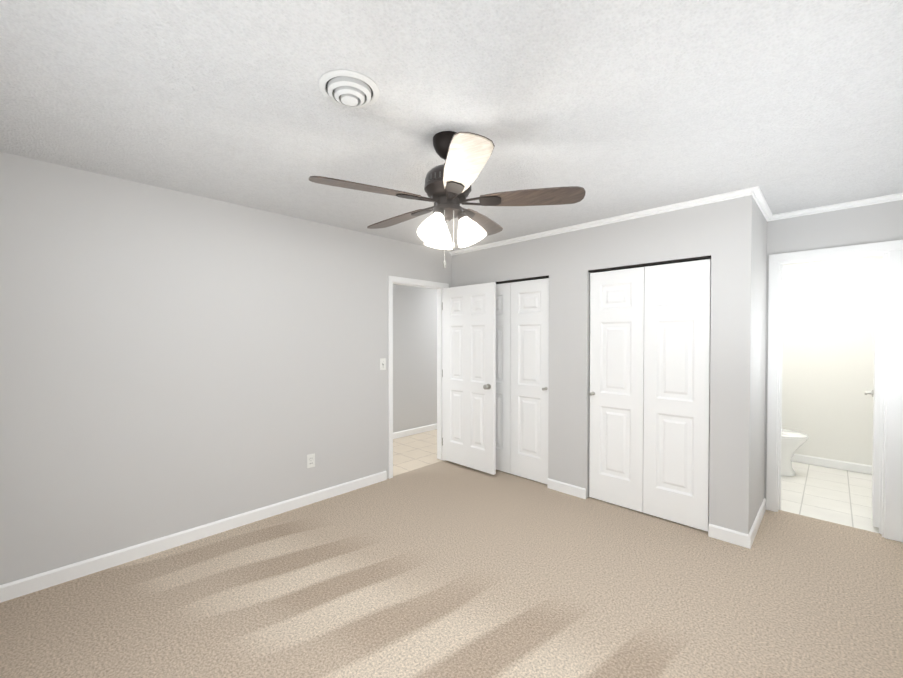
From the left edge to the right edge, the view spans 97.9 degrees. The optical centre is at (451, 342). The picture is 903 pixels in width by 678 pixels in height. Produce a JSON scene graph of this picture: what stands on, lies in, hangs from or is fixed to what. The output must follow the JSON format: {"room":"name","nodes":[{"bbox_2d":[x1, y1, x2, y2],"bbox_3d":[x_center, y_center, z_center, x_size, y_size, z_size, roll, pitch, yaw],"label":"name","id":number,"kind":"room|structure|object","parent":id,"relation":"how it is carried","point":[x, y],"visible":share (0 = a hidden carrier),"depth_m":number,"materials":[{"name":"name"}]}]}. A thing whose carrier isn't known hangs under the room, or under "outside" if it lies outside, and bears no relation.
{"room":"empty bedroom","nodes":[
{"label":"empty bedroom","id":0,"kind":"room"},
{"bbox_2d":[0,152,451,584],"bbox_3d":[-0.390,0.158,4.329,0.120,2.440,6.640,1,1,44],"label":"wall","id":1,"kind":"structure","parent":0,"point":[172,361],"depth_m":2.67,"materials":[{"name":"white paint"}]},
{"bbox_2d":[0,471,386,602],"bbox_3d":[-1.606,1.352,2.999,0.014,0.090,2.715,1,1,44],"label":"baseboard","id":2,"kind":"structure","parent":1,"relation":"attached to","point":[31,584],"depth_m":2.65,"materials":[{"name":"white paint"}]},
{"bbox_2d":[307,453,314,467],"bbox_3d":[-1.215,1.021,3.400,0.010,0.116,0.072,1,1,44],"label":"electrical outlet","id":3,"kind":"object","parent":1,"relation":"attached to","point":[310,460],"visible":1,"depth_m":3.40,"materials":[{"name":"white plastic"}]},
{"bbox_2d":[380,358,385,369],"bbox_3d":[-0.683,0.214,3.931,0.017,0.116,0.072,1,1,44],"label":"light switch","id":4,"kind":"object","parent":1,"relation":"attached to","point":[382,363],"visible":1,"depth_m":3.93,"materials":[{"name":"white plastic"}]},
{"bbox_2d":[388,276,448,478],"bbox_3d":[-0.385,0.347,4.337,0.152,2.063,0.861,1,1,44],"label":"door frame","id":5,"kind":"structure","parent":1,"relation":"attached to","point":[438,286],"depth_m":4.31,"materials":[{"name":"white paint"}]},
{"bbox_2d":[443,282,495,474],"bbox_3d":[0.178,0.364,4.283,0.739,1.970,0.169,1,1,44],"label":"entry door","id":6,"kind":"structure","parent":1,"relation":"in","point":[469,375],"depth_m":4.24,"materials":[{"name":"white paint"}]},
{"bbox_2d":[393,284,436,432],"bbox_3d":[-1.223,0.146,5.223,0.120,2.440,6.520,1,1,44],"label":"wall","id":7,"kind":"structure","parent":0,"point":[414,357],"depth_m":5.83,"materials":[{"name":"white paint"}]},
{"bbox_2d":[393,423,436,438],"bbox_3d":[-1.217,1.322,5.149,0.014,0.090,6.400,1,1,44],"label":"baseboard","id":8,"kind":"structure","parent":7,"relation":"attached to","point":[426,428],"depth_m":5.83,"materials":[{"name":"white paint"}]},
{"bbox_2d":[0,461,902,677],"bbox_3d":[0.317,1.456,2.327,3.750,0.100,4.730,1,1,44],"label":"floor carpet","id":9,"kind":"object","parent":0,"point":[444,569],"visible":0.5,"depth_m":2.16,"materials":[{"name":"beige carpet"}]},
{"bbox_2d":[0,0,902,251],"bbox_3d":[0.509,-1.100,3.437,5.070,0.100,6.640,1,1,44],"label":"ceiling","id":10,"kind":"structure","parent":0,"point":[613,108],"depth_m":1.66,"materials":[{"name":"white paint"}]},
{"bbox_2d":[319,69,379,107],"bbox_3d":[-0.411,-0.998,1.589,0.238,0.054,0.238,1,1,44],"label":"ceiling vent","id":11,"kind":"object","parent":10,"relation":"in","point":[347,88],"visible":1,"depth_m":1.54,"materials":[{"name":"white paint"}]},
{"bbox_2d":[309,131,585,267],"bbox_3d":[-0.053,-0.699,2.026,1.232,0.662,1.281,1,1,44],"label":"ceiling fan","id":12,"kind":"object","parent":10,"relation":"hanging from","point":[465,156],"visible":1,"depth_m":1.91,"materials":[{"name":"brown wood"}]},
{"bbox_2d":[452,195,753,533],"bbox_3d":[1.058,0.167,3.703,2.830,2.440,0.120,1,1,44],"label":"wall","id":13,"kind":"structure","parent":0,"point":[731,341],"depth_m":3.08,"materials":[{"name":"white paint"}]},
{"bbox_2d":[496,283,510,472],"bbox_3d":[0.459,0.370,4.273,0.456,1.995,0.030,1,1,44],"label":"closet door","id":14,"kind":"structure","parent":13,"relation":"in","point":[503,322],"depth_m":4.17,"materials":[{"name":"white paint"}]},
{"bbox_2d":[496,275,548,283],"bbox_3d":[0.622,-0.642,4.097,0.940,0.014,0.055,1,1,44],"label":"trim","id":15,"kind":"structure","parent":13,"relation":"attached to","point":[524,279],"depth_m":3.99,"materials":[{"name":"grey metal"}]},
{"bbox_2d":[510,278,548,483],"bbox_3d":[0.766,0.374,3.929,0.456,1.995,0.097,1,1,44],"label":"closet door","id":16,"kind":"structure","parent":13,"relation":"in","point":[529,382],"depth_m":3.94,"materials":[{"name":"white paint"}]},
{"bbox_2d":[547,478,585,498],"bbox_3d":[1.058,1.343,3.625,0.380,0.090,0.014,1,1,44],"label":"baseboard","id":17,"kind":"structure","parent":13,"relation":"attached to","point":[559,486],"depth_m":3.61,"materials":[{"name":"white paint"}]},
{"bbox_2d":[449,186,760,255],"bbox_3d":[1.016,-1.032,3.615,2.870,0.040,0.040,1,1,44],"label":"crown molding","id":18,"kind":"structure","parent":13,"relation":"attached to","point":[755,192],"depth_m":3.20,"materials":[{"name":"white paint"}]},
{"bbox_2d":[589,267,644,511],"bbox_3d":[1.380,0.382,3.331,0.451,1.995,0.097,1,1,44],"label":"closet door","id":19,"kind":"structure","parent":13,"relation":"in","point":[616,393],"depth_m":3.33,"materials":[{"name":"white paint"}]},
{"bbox_2d":[588,255,710,272],"bbox_3d":[1.565,-0.629,3.181,0.930,0.014,0.055,1,1,44],"label":"trim","id":20,"kind":"structure","parent":13,"relation":"attached to","point":[655,263],"depth_m":3.12,"materials":[{"name":"grey metal"}]},
{"bbox_2d":[643,259,710,531],"bbox_3d":[1.730,0.386,3.038,0.451,1.995,0.030,1,1,44],"label":"closet door","id":21,"kind":"structure","parent":13,"relation":"in","point":[677,340],"depth_m":3.02,"materials":[{"name":"white paint"}]},
{"bbox_2d":[393,429,878,532],"bbox_3d":[0.510,1.442,3.472,5.070,0.096,6.640,1,1,44],"label":"floor","id":22,"kind":"structure","parent":0,"point":[838,496],"depth_m":3.80,"materials":[{"name":"white tile"}]},
{"bbox_2d":[781,429,808,475],"bbox_3d":[3.403,0.979,4.279,0.717,0.800,0.424,1,1,44],"label":"toilet","id":23,"kind":"object","parent":22,"relation":"on","point":[792,442],"visible":0.25,"depth_m":4.07,"materials":[{"name":"white ceramic"}]},
{"bbox_2d":[502,202,890,498],"bbox_3d":[1.897,0.162,4.072,3.520,2.440,0.120,1,1,44],"label":"wall","id":24,"kind":"structure","parent":0,"point":[867,224],"depth_m":3.03,"materials":[{"name":"white paint"}]},
{"bbox_2d":[766,240,902,541],"bbox_3d":[2.945,0.336,3.055,0.753,2.120,0.152,1,1,44],"label":"door frame","id":25,"kind":"structure","parent":24,"relation":"attached to","point":[891,479],"depth_m":2.84,"materials":[{"name":"white paint"}]},
{"bbox_2d":[773,193,900,220],"bbox_3d":[2.892,-1.023,2.977,0.690,0.040,0.040,1,1,44],"label":"crown molding","id":26,"kind":"structure","parent":24,"relation":"attached to","point":[894,197],"depth_m":2.95,"materials":[{"name":"white paint"}]},
{"bbox_2d":[864,258,882,527],"bbox_3d":[3.386,0.375,3.117,0.143,2.000,0.575,1,1,44],"label":"bathroom door","id":27,"kind":"structure","parent":24,"relation":"in","point":[875,392],"depth_m":2.93,"materials":[{"name":"white paint"}]},
{"bbox_2d":[751,200,766,526],"bbox_3d":[2.325,0.176,3.063,0.120,2.440,0.730,1,1,44],"label":"wall","id":28,"kind":"structure","parent":0,"point":[759,354],"depth_m":2.99,"materials":[{"name":"white paint"}]},
{"bbox_2d":[744,498,765,548],"bbox_3d":[2.327,1.352,2.984,0.014,0.090,0.864,1,1,44],"label":"baseboard","id":29,"kind":"structure","parent":28,"relation":"attached to","point":[749,538],"depth_m":2.84,"materials":[{"name":"white paint"}]},
{"bbox_2d":[753,192,773,221],"bbox_3d":[2.348,-1.023,2.955,0.040,0.040,0.830,1,1,44],"label":"crown molding","id":30,"kind":"structure","parent":28,"relation":"attached to","point":[760,200],"depth_m":2.96,"materials":[{"name":"white paint"}]},
{"bbox_2d":[782,256,882,465],"bbox_3d":[4.058,0.155,4.551,1.510,2.440,0.120,1,1,44],"label":"wall","id":31,"kind":"structure","parent":0,"point":[828,352],"depth_m":4.34,"materials":[{"name":"white paint"}]},
{"bbox_2d":[791,454,871,473],"bbox_3d":[4.015,1.331,4.515,1.200,0.090,0.014,1,1,44],"label":"baseboard","id":32,"kind":"structure","parent":31,"relation":"attached to","point":[862,468],"depth_m":4.32,"materials":[{"name":"white paint"}]},
{"bbox_2d":[891,200,902,240],"bbox_3d":[3.192,0.179,2.813,0.090,2.440,0.120,1,1,44],"label":"wall","id":33,"kind":"structure","parent":0,"point":[896,220],"depth_m":2.77,"materials":[{"name":"white paint"}]}
]}

